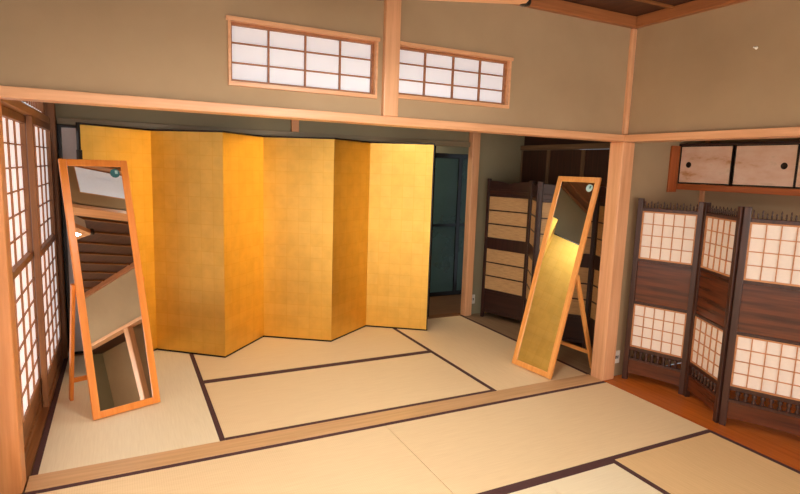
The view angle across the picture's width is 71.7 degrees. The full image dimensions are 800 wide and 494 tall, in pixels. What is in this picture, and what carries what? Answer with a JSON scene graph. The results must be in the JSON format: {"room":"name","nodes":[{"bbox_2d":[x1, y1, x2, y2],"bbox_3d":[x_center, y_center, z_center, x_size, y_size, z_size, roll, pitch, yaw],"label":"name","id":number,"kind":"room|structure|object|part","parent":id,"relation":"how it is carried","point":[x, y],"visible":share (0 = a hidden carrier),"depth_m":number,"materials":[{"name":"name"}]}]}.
{"room":"traditional dwelling","nodes":[
{"label":"traditional dwelling","id":0,"kind":"room"},
{"bbox_2d":[56,120,68,350],"bbox_3d":[-1.225,-0.110,4.961,3.400,1.800,0.015,-2,9,-26],"label":"wall","id":1,"kind":"structure","parent":0,"point":[56,120],"depth_m":4.27,"materials":[{"name":"black paint"}]},
{"bbox_2d":[55,103,524,313],"bbox_3d":[-0.669,-0.523,5.116,4.400,2.610,0.120,-2,9,-26],"label":"wall","id":2,"kind":"structure","parent":0,"point":[62,110],"depth_m":5.27,"materials":[{"name":"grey paint"}]},
{"bbox_2d":[0,99,49,123],"bbox_3d":[-2.161,-0.780,3.169,0.092,0.046,1.800,-2,9,-26],"label":"trim","id":3,"kind":"structure","parent":2,"relation":"attached to","point":[20,107],"depth_m":2.95,"materials":[{"name":"brown wood"}]},
{"bbox_2d":[21,101,44,112],"bbox_3d":[-2.156,-0.995,3.154,0.030,0.385,1.770,-2,9,-26],"label":"window","id":4,"kind":"structure","parent":2,"relation":"in","point":[39,106],"depth_m":3.71,"materials":[{"name":"brown wood"}]},
{"bbox_2d":[25,115,62,406],"bbox_3d":[-2.356,0.051,3.696,0.032,1.755,0.930,-2,9,-26],"label":"door","id":5,"kind":"structure","parent":2,"relation":"in","point":[38,132],"depth_m":3.59,"materials":[{"name":"white paper"}]},
{"bbox_3d":[-2.380,0.828,3.808,0.008,0.115,0.858,-2,9,-26],"label":"board","id":6,"kind":"part","parent":5,"relation":"part of","materials":[{"name":"brown wood"}]},
{"bbox_2d":[32,102,68,358],"bbox_3d":[-2.590,-0.440,4.082,0.135,2.610,0.100,-2,9,-26],"label":"trim","id":7,"kind":"structure","parent":2,"relation":"attached to","point":[50,109],"depth_m":4.11,"materials":[{"name":"brown wood"}]},
{"bbox_2d":[58,124,83,353],"bbox_3d":[-2.150,-0.047,4.405,0.895,1.762,0.026,-2,9,-26],"label":"door","id":8,"kind":"structure","parent":2,"relation":"in","point":[66,134],"depth_m":4.20,"materials":[{"name":"black paint"}]},
{"bbox_2d":[57,117,469,146],"bbox_3d":[-0.914,-0.994,4.912,3.630,0.047,0.110,-2,9,-26],"label":"trim","id":9,"kind":"structure","parent":2,"relation":"attached to","point":[63,121],"depth_m":4.71,"materials":[{"name":"brown wood"}]},
{"bbox_2d":[74,313,460,355],"bbox_3d":[-0.982,0.828,5.161,3.610,0.103,0.104,-2,9,-26],"label":"trim","id":10,"kind":"structure","parent":2,"relation":"attached to","point":[447,314],"depth_m":5.85,"materials":[{"name":"brown wood"}]},
{"bbox_2d":[291,120,298,131],"bbox_3d":[-0.915,-1.251,4.832,0.065,0.485,0.033,-2,9,-26],"label":"trim","id":11,"kind":"structure","parent":2,"relation":"attached to","point":[294,123],"depth_m":4.84,"materials":[{"name":"brown wood"}]},
{"bbox_2d":[428,145,435,316],"bbox_3d":[-0.072,-0.129,5.468,0.895,1.762,0.026,-2,9,-26],"label":"door frame","id":12,"kind":"structure","parent":2,"relation":"in","point":[435,145],"depth_m":5.65,"materials":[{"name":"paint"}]},
{"bbox_2d":[460,132,480,315],"bbox_3d":[0.746,-0.565,5.741,0.088,2.610,0.085,-2,9,-26],"label":"trim","id":13,"kind":"structure","parent":2,"relation":"attached to","point":[474,138],"depth_m":5.75,"materials":[{"name":"brown wood"}]},
{"bbox_2d":[0,0,704,374],"bbox_3d":[0.328,-0.252,3.450,4.680,2.610,0.120,-2,9,-26],"label":"wall","id":14,"kind":"structure","parent":0,"point":[569,73],"depth_m":2.96,"materials":[{"name":"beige paint"}]},
{"bbox_2d":[0,100,25,493],"bbox_3d":[-1.762,0.248,2.436,0.095,1.768,0.112,-2,9,-26],"label":"trim","id":15,"kind":"structure","parent":14,"relation":"attached to","point":[12,454],"depth_m":2.45,"materials":[{"name":"brown wood"}]},
{"bbox_2d":[1,105,42,458],"bbox_3d":[-2.002,0.175,2.910,0.032,1.755,0.930,-2,9,-26],"label":"door","id":16,"kind":"structure","parent":14,"relation":"in","point":[14,123],"depth_m":3.03,"materials":[{"name":"white paper"}]},
{"bbox_3d":[-2.026,0.952,3.022,0.008,0.115,0.858,-2,9,-26],"label":"board","id":17,"kind":"part","parent":16,"relation":"part of","materials":[{"name":"brown wood"}]},
{"bbox_2d":[24,360,62,487],"bbox_3d":[-2.227,1.031,3.442,0.097,0.104,1.770,-2,9,-26],"label":"trim","id":18,"kind":"structure","parent":14,"relation":"attached to","point":[35,442],"depth_m":3.02,"materials":[{"name":"brown wood"}]},
{"bbox_2d":[226,15,379,98],"bbox_3d":[-0.498,-0.970,2.897,0.810,0.323,0.114,-2,9,-26],"label":"window","id":19,"kind":"structure","parent":14,"relation":"in","point":[261,53],"depth_m":2.87,"materials":[{"name":"white paper"}]},
{"bbox_2d":[0,85,624,141],"bbox_3d":[-0.102,-0.712,3.128,3.775,0.047,0.126,-2,9,-26],"label":"trim","id":20,"kind":"structure","parent":14,"relation":"attached to","point":[6,92],"depth_m":2.80,"materials":[{"name":"brown wood"}]},
{"bbox_2d":[25,374,601,492],"bbox_3d":[-0.136,1.105,3.422,3.625,0.103,0.146,-2,9,-26],"label":"trim","id":21,"kind":"structure","parent":14,"relation":"attached to","point":[111,468],"depth_m":3.13,"materials":[{"name":"brown wood"}]},
{"bbox_2d":[381,0,401,116],"bbox_3d":[-0.066,-1.128,3.080,0.092,0.793,0.126,-2,9,-26],"label":"trim","id":22,"kind":"structure","parent":14,"relation":"attached to","point":[392,8],"depth_m":3.04,"materials":[{"name":"brown wood"}]},
{"bbox_2d":[399,41,513,108],"bbox_3d":[0.309,-1.007,3.298,0.806,0.306,0.114,-2,9,-26],"label":"window","id":23,"kind":"structure","parent":14,"relation":"in","point":[426,72],"depth_m":3.29,"materials":[{"name":"white paper"}]},
{"bbox_2d":[512,0,638,28],"bbox_3d":[-0.025,-1.477,2.983,3.715,0.073,0.044,-2,9,-26],"label":"crown molding","id":24,"kind":"structure","parent":14,"relation":"attached to","point":[562,7],"depth_m":3.57,"materials":[{"name":"brown wood"}]},
{"bbox_2d":[591,142,634,380],"bbox_3d":[1.572,0.122,4.108,0.118,1.768,0.125,-2,9,-26],"label":"wooden pillar","id":25,"kind":"structure","parent":14,"relation":"attached to","point":[621,156],"depth_m":4.06,"materials":[{"name":"brown wood"}]},
{"bbox_2d":[615,350,619,362],"bbox_3d":[1.665,0.845,4.259,0.064,0.100,0.010,-2,9,-26],"label":"power outlet","id":26,"kind":"object","parent":14,"relation":"attached to","point":[617,356],"visible":0.64,"depth_m":4.26,"materials":[{"name":"white plastic"}]},
{"bbox_2d":[698,140,710,205],"bbox_3d":[2.399,0.004,4.484,0.030,1.950,0.030,-2,9,-26],"label":"trim","id":27,"kind":"structure","parent":14,"relation":"attached to","point":[702,193],"depth_m":4.41,"materials":[{"name":"brown wood"}]},
{"bbox_2d":[429,294,460,314],"bbox_3d":[0.559,0.675,6.690,2.600,0.116,1.270,-2,9,-26],"label":"floor","id":28,"kind":"structure","parent":0,"point":[445,304],"depth_m":6.36,"materials":[{"name":"brown wood"}]},
{"bbox_2d":[436,146,534,153],"bbox_3d":[0.538,-0.493,6.645,2.600,2.200,0.080,-2,9,-26],"label":"wall","id":29,"kind":"structure","parent":0,"point":[439,149],"depth_m":6.54,"materials":[{"name":"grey paint"}]},
{"bbox_2d":[430,153,467,296],"bbox_3d":[0.680,-0.261,6.748,1.530,1.720,0.030,-2,9,-26],"label":"door","id":30,"kind":"structure","parent":29,"relation":"in","point":[450,186],"depth_m":6.70,"materials":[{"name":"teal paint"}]},
{"bbox_3d":[1.020,-0.271,6.918,0.670,1.615,0.006,-2,9,-26],"label":"glass","id":31,"kind":"part","parent":30,"relation":"part of","materials":[{"name":"blue glass"}]},
{"bbox_2d":[465,312,620,375],"bbox_3d":[1.375,0.903,5.274,0.698,0.120,1.886,-2,9,-26],"label":"floor","id":32,"kind":"structure","parent":0,"point":[510,327],"depth_m":5.31,"materials":[{"name":"brown wood"}]},
{"bbox_2d":[480,178,606,348],"bbox_3d":[1.305,0.133,5.074,0.314,1.456,1.695,-3,9,-30],"label":"folding screen","id":33,"kind":"object","parent":32,"relation":"on","point":[517,214],"visible":0.62,"depth_m":5.46,"materials":[{"name":"brown wood"}]},
{"bbox_3d":[1.065,0.251,5.644,0.460,0.425,0.004,10,11,44],"label":"bamboo pane","id":34,"kind":"part","parent":33,"relation":"part of","materials":[{"name":"beige wood"}]},
{"bbox_3d":[1.071,0.048,5.615,0.522,1.456,0.032,10,11,44],"label":"panel","id":35,"kind":"part","parent":33,"relation":"part of","materials":[{"name":"brown wood"}]},
{"bbox_3d":[1.083,-0.286,5.567,0.460,0.420,0.004,10,11,44],"label":"bamboo pane","id":36,"kind":"part","parent":33,"relation":"part of","materials":[{"name":"beige wood"}]},
{"bbox_3d":[1.224,0.316,5.224,0.004,0.425,0.413,3,8,6],"label":"bamboo pane","id":37,"kind":"part","parent":33,"relation":"part of","materials":[{"name":"beige wood"}]},
{"bbox_3d":[1.231,0.113,5.195,0.032,1.456,0.475,3,8,6],"label":"panel","id":38,"kind":"part","parent":33,"relation":"part of","materials":[{"name":"brown wood"}]},
{"bbox_3d":[1.242,-0.221,5.148,0.004,0.420,0.413,3,8,6],"label":"bamboo pane","id":39,"kind":"part","parent":33,"relation":"part of","materials":[{"name":"beige wood"}]},
{"bbox_3d":[1.430,0.167,4.861,0.491,1.456,0.032,5,9,23],"label":"panel","id":40,"kind":"part","parent":33,"relation":"part of","materials":[{"name":"brown wood"}]},
{"bbox_3d":[1.442,-0.166,4.813,0.429,0.420,0.004,5,9,23],"label":"bamboo pane","id":41,"kind":"part","parent":33,"relation":"part of","materials":[{"name":"beige wood"}]},
{"bbox_3d":[1.424,0.371,4.889,0.429,0.425,0.004,5,9,23],"label":"bamboo pane","id":42,"kind":"part","parent":33,"relation":"part of","materials":[{"name":"beige wood"}]},
{"bbox_3d":[1.670,0.423,4.577,0.004,0.425,0.368,1,8,-5],"label":"bamboo pane","id":43,"kind":"part","parent":33,"relation":"part of","materials":[{"name":"beige wood"}]},
{"bbox_3d":[1.676,0.220,4.548,0.032,1.456,0.430,1,8,-5],"label":"panel","id":44,"kind":"part","parent":33,"relation":"part of","materials":[{"name":"brown wood"}]},
{"bbox_3d":[1.688,-0.113,4.500,0.004,0.420,0.368,1,8,-5],"label":"bamboo pane","id":45,"kind":"part","parent":33,"relation":"part of","materials":[{"name":"beige wood"}]},
{"bbox_2d":[524,136,610,145],"bbox_3d":[1.797,-1.358,5.123,0.085,0.795,1.830,-2,9,-26],"label":"wall","id":46,"kind":"structure","parent":0,"point":[529,140],"depth_m":5.59,"materials":[{"name":"brown wood"}]},
{"bbox_2d":[520,143,609,150],"bbox_3d":[1.719,-0.936,5.162,0.050,0.050,1.809,-2,9,-26],"label":"trim","id":47,"kind":"structure","parent":46,"relation":"attached to","point":[589,145],"depth_m":5.33,"materials":[{"name":"brown wood"}]},
{"bbox_2d":[519,150,548,183],"bbox_3d":[1.385,-0.138,5.902,0.030,1.755,0.426,-2,9,-26],"label":"door","id":48,"kind":"structure","parent":47,"relation":"in","point":[534,164],"depth_m":5.79,"materials":[{"name":"brown wood"}]},
{"bbox_2d":[546,150,583,184],"bbox_3d":[1.587,-0.074,5.502,0.030,1.755,0.471,-2,9,-26],"label":"door","id":49,"kind":"structure","parent":47,"relation":"in","point":[560,162],"depth_m":5.41,"materials":[{"name":"brown wood"}]},
{"bbox_2d":[581,149,609,186],"bbox_3d":[1.795,-0.008,5.089,0.030,1.755,0.456,-2,9,-26],"label":"door","id":50,"kind":"structure","parent":47,"relation":"in","point":[595,161],"depth_m":5.03,"materials":[{"name":"brown wood"}]},
{"bbox_3d":[1.795,-0.008,5.089,0.030,1.755,0.456,-2,9,-26],"label":"frame","id":51,"kind":"part","parent":50,"relation":"part of","materials":[{"name":"brown wood"}]},
{"bbox_2d":[563,0,693,15],"bbox_3d":[0.917,-1.333,1.782,4.600,0.040,7.300,-2,9,-26],"label":"ceiling","id":52,"kind":"structure","parent":0,"point":[630,7],"depth_m":3.54,"materials":[{"name":"brown wood"}]},
{"bbox_2d":[379,0,531,6],"bbox_3d":[0.218,-1.117,1.817,0.608,0.444,0.607,2,8,-2],"label":"pendant lamp","id":53,"kind":"object","parent":52,"relation":"hanging from","point":[523,3],"visible":1,"depth_m":2.11,"materials":[{"name":"brown wood"}]},
{"bbox_2d":[604,363,799,470],"bbox_3d":[3.085,1.402,2.180,0.990,0.120,5.100,-2,9,-26],"label":"floor","id":54,"kind":"structure","parent":0,"point":[781,446],"depth_m":3.58,"materials":[{"name":"orange wood"}]},
{"bbox_2d":[622,198,799,435],"bbox_3d":[2.046,0.406,3.629,0.245,1.372,1.238,-2,9,-26],"label":"folding screen","id":55,"kind":"object","parent":54,"relation":"on","point":[717,295],"visible":1,"depth_m":3.51,"materials":[{"name":"brown wood"}]},
{"bbox_3d":[1.888,0.348,4.001,0.440,1.372,0.034,9,11,42],"label":"panel","id":56,"kind":"part","parent":55,"relation":"part of","materials":[{"name":"brown wood"}]},
{"bbox_3d":[2.045,0.406,3.631,0.034,1.372,0.440,2,8,1],"label":"panel","id":57,"kind":"part","parent":55,"relation":"part of","materials":[{"name":"brown wood"}]},
{"bbox_3d":[2.228,0.463,3.272,0.466,1.372,0.034,8,10,36],"label":"panel","id":58,"kind":"part","parent":55,"relation":"part of","materials":[{"name":"brown wood"}]},
{"bbox_2d":[628,0,799,134],"bbox_3d":[2.793,-0.821,1.650,0.095,0.810,5.050,-2,9,-26],"label":"wall","id":59,"kind":"structure","parent":0,"point":[703,71],"depth_m":3.29,"materials":[{"name":"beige paint"}]},
{"bbox_2d":[622,29,636,134],"bbox_3d":[1.583,-1.155,3.911,0.042,0.720,0.120,-2,9,-26],"label":"trim","id":60,"kind":"structure","parent":59,"relation":"attached to","point":[633,35],"depth_m":3.86,"materials":[{"name":"brown wood"}]},
{"bbox_2d":[634,0,673,8],"bbox_3d":[0.977,-1.187,0.987,3.710,0.019,3.918,-2,9,-26],"label":"trim","id":61,"kind":"structure","parent":59,"relation":"attached to","point":[651,2],"depth_m":3.45,"materials":[{"name":"brown wood"}]},
{"bbox_2d":[636,0,748,27],"bbox_3d":[2.748,-1.180,1.558,0.046,0.073,5.029,-2,9,-26],"label":"crown molding","id":62,"kind":"structure","parent":59,"relation":"attached to","point":[696,6],"depth_m":3.47,"materials":[{"name":"brown wood"}]},
{"bbox_2d":[624,127,799,142],"bbox_3d":[2.766,-0.411,1.698,0.148,0.047,5.043,-2,9,-26],"label":"trim","id":63,"kind":"structure","parent":59,"relation":"attached to","point":[783,132],"depth_m":3.29,"materials":[{"name":"brown wood"}]},
{"bbox_2d":[704,138,799,220],"bbox_3d":[3.579,0.360,2.266,0.080,1.950,5.105,-2,9,-26],"label":"wall","id":64,"kind":"structure","parent":0,"point":[769,203],"depth_m":4.05,"materials":[{"name":"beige paint"}]},
{"bbox_2d":[666,141,799,195],"bbox_3d":[2.622,-0.490,3.559,0.422,0.367,1.722,-2,9,-26],"label":"upper cabinet","id":65,"kind":"object","parent":64,"relation":"attached to","point":[761,165],"visible":1,"depth_m":3.86,"materials":[{"name":"brown wood"}]},
{"bbox_3d":[2.094,-0.596,4.240,0.091,0.350,0.018,-2,9,-26],"label":"panel","id":66,"kind":"part","parent":65,"relation":"part of","materials":[{"name":"brown wood"}]},
{"bbox_3d":[2.244,-0.604,4.076,0.010,0.266,0.396,-2,9,-26],"label":"cabinet door","id":67,"kind":"part","parent":65,"relation":"part of","materials":[{"name":"paint"}]},
{"bbox_3d":[2.244,-0.603,4.076,0.012,0.280,0.408,-2,9,-26],"label":"door frame","id":68,"kind":"part","parent":65,"relation":"part of","materials":[{"name":"black paint"}]},
{"bbox_3d":[2.441,-0.545,3.712,0.010,0.266,0.396,-2,9,-26],"label":"cabinet door","id":69,"kind":"part","parent":65,"relation":"part of","materials":[{"name":"paint"}]},
{"bbox_3d":[2.441,-0.544,3.712,0.012,0.280,0.408,-2,9,-26],"label":"door frame","id":70,"kind":"part","parent":65,"relation":"part of","materials":[{"name":"black paint"}]},
{"bbox_3d":[2.492,-0.526,3.595,0.003,0.044,0.044,-2,9,-26],"label":"door pull","id":71,"kind":"part","parent":65,"relation":"part of","materials":[{"name":"metal"}]},
{"bbox_3d":[2.616,-0.485,3.337,0.012,0.280,0.408,-2,9,-26],"label":"door frame","id":72,"kind":"part","parent":65,"relation":"part of","materials":[{"name":"black paint"}]},
{"bbox_3d":[2.616,-0.486,3.337,0.010,0.266,0.396,-2,9,-26],"label":"cabinet door","id":73,"kind":"part","parent":65,"relation":"part of","materials":[{"name":"paint"}]},
{"bbox_3d":[0.148,1.279,2.546,3.930,0.065,8.400,-2,9,-26],"label":"floor","id":74,"kind":"structure","parent":0,"visible":0},
{"bbox_2d":[31,350,224,475],"bbox_3d":[-1.784,0.988,3.687,0.909,0.053,1.818,-2,9,-26],"label":"mat","id":75,"kind":"object","parent":74,"relation":"on","point":[185,416],"visible":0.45,"depth_m":3.24,"materials":[{"name":"wicker"}]},
{"bbox_2d":[58,159,160,419],"bbox_3d":[-1.793,0.230,3.432,0.443,1.519,0.420,10,11,43],"label":"mirror","id":76,"kind":"object","parent":75,"relation":"on","point":[108,287],"visible":1,"depth_m":3.42,"materials":[{"name":"brown mirror"}]},
{"bbox_3d":[-2.022,0.597,3.416,0.192,0.782,0.020,10,11,43],"label":"prop leg","id":77,"kind":"part","parent":76,"relation":"part of","materials":[{"name":"orange wood"}]},
{"bbox_2d":[23,423,452,493],"bbox_3d":[-0.720,1.184,2.564,1.818,0.053,0.869,-2,9,-26],"label":"mat","id":78,"kind":"object","parent":74,"relation":"on","point":[369,459],"visible":1,"depth_m":2.77,"materials":[{"name":"wicker"}]},
{"bbox_2d":[194,326,428,381],"bbox_3d":[-0.765,0.878,4.697,1.818,0.053,0.909,-2,9,-26],"label":"mat","id":79,"kind":"object","parent":74,"relation":"on","point":[266,355],"visible":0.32,"depth_m":4.56,"materials":[{"name":"wicker"}]},
{"bbox_2d":[75,122,434,357],"bbox_3d":[-1.032,-0.042,4.655,2.840,1.762,0.456,-2,9,-26],"label":"folding screen","id":80,"kind":"object","parent":79,"relation":"on","point":[244,239],"visible":0.8,"depth_m":4.70,"materials":[{"name":"gold paper"}]},
{"bbox_2d":[204,351,492,439],"bbox_3d":[-0.360,1.007,3.893,1.818,0.053,0.909,-2,9,-26],"label":"mat","id":81,"kind":"object","parent":74,"relation":"on","point":[244,406],"visible":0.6,"depth_m":3.80,"materials":[{"name":"wicker"}]},
{"bbox_2d":[392,315,588,390],"bbox_3d":[0.658,0.897,4.903,0.909,0.053,1.818,-2,9,-26],"label":"mat","id":82,"kind":"object","parent":74,"relation":"on","point":[482,353],"visible":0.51,"depth_m":4.72,"materials":[{"name":"wicker"}]},
{"bbox_2d":[512,176,601,378],"bbox_3d":[1.254,0.208,4.340,0.524,1.512,0.404,-3,10,-33],"label":"mirror","id":83,"kind":"object","parent":82,"relation":"on","point":[555,277],"visible":0.98,"depth_m":4.30,"materials":[{"name":"orange wood"}]},
{"bbox_3d":[1.434,0.590,4.299,0.305,0.781,0.020,-3,10,-33],"label":"prop leg","id":84,"kind":"part","parent":83,"relation":"part of","materials":[{"name":"orange wood"}]},
{"bbox_2d":[493,480,559,493],"bbox_3d":[0.100,1.292,2.004,1.818,0.053,0.879,-2,9,-26],"label":"mat","id":85,"kind":"object","parent":74,"relation":"on","point":[537,487],"visible":1,"depth_m":2.70,"materials":[{"name":"wicker"}]},
{"bbox_2d":[384,381,712,493],"bbox_3d":[0.909,1.123,3.375,1.818,0.053,0.869,-2,9,-26],"label":"mat","id":86,"kind":"object","parent":74,"relation":"on","point":[493,447],"visible":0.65,"depth_m":3.28,"materials":[{"name":"wicker"}]},
{"bbox_2d":[543,461,662,493],"bbox_3d":[1.124,1.253,2.514,0.468,0.053,0.879,-2,9,-26],"label":"mat","id":87,"kind":"object","parent":74,"relation":"on","point":[606,477],"visible":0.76,"depth_m":2.79,"materials":[{"name":"wicker"}]},
{"bbox_2d":[610,431,799,493],"bbox_3d":[1.933,1.297,2.397,0.869,0.053,1.818,-2,9,-26],"label":"mat","id":88,"kind":"object","parent":74,"relation":"on","point":[712,462],"visible":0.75,"depth_m":2.95,"materials":[{"name":"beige wicker"}]}
]}

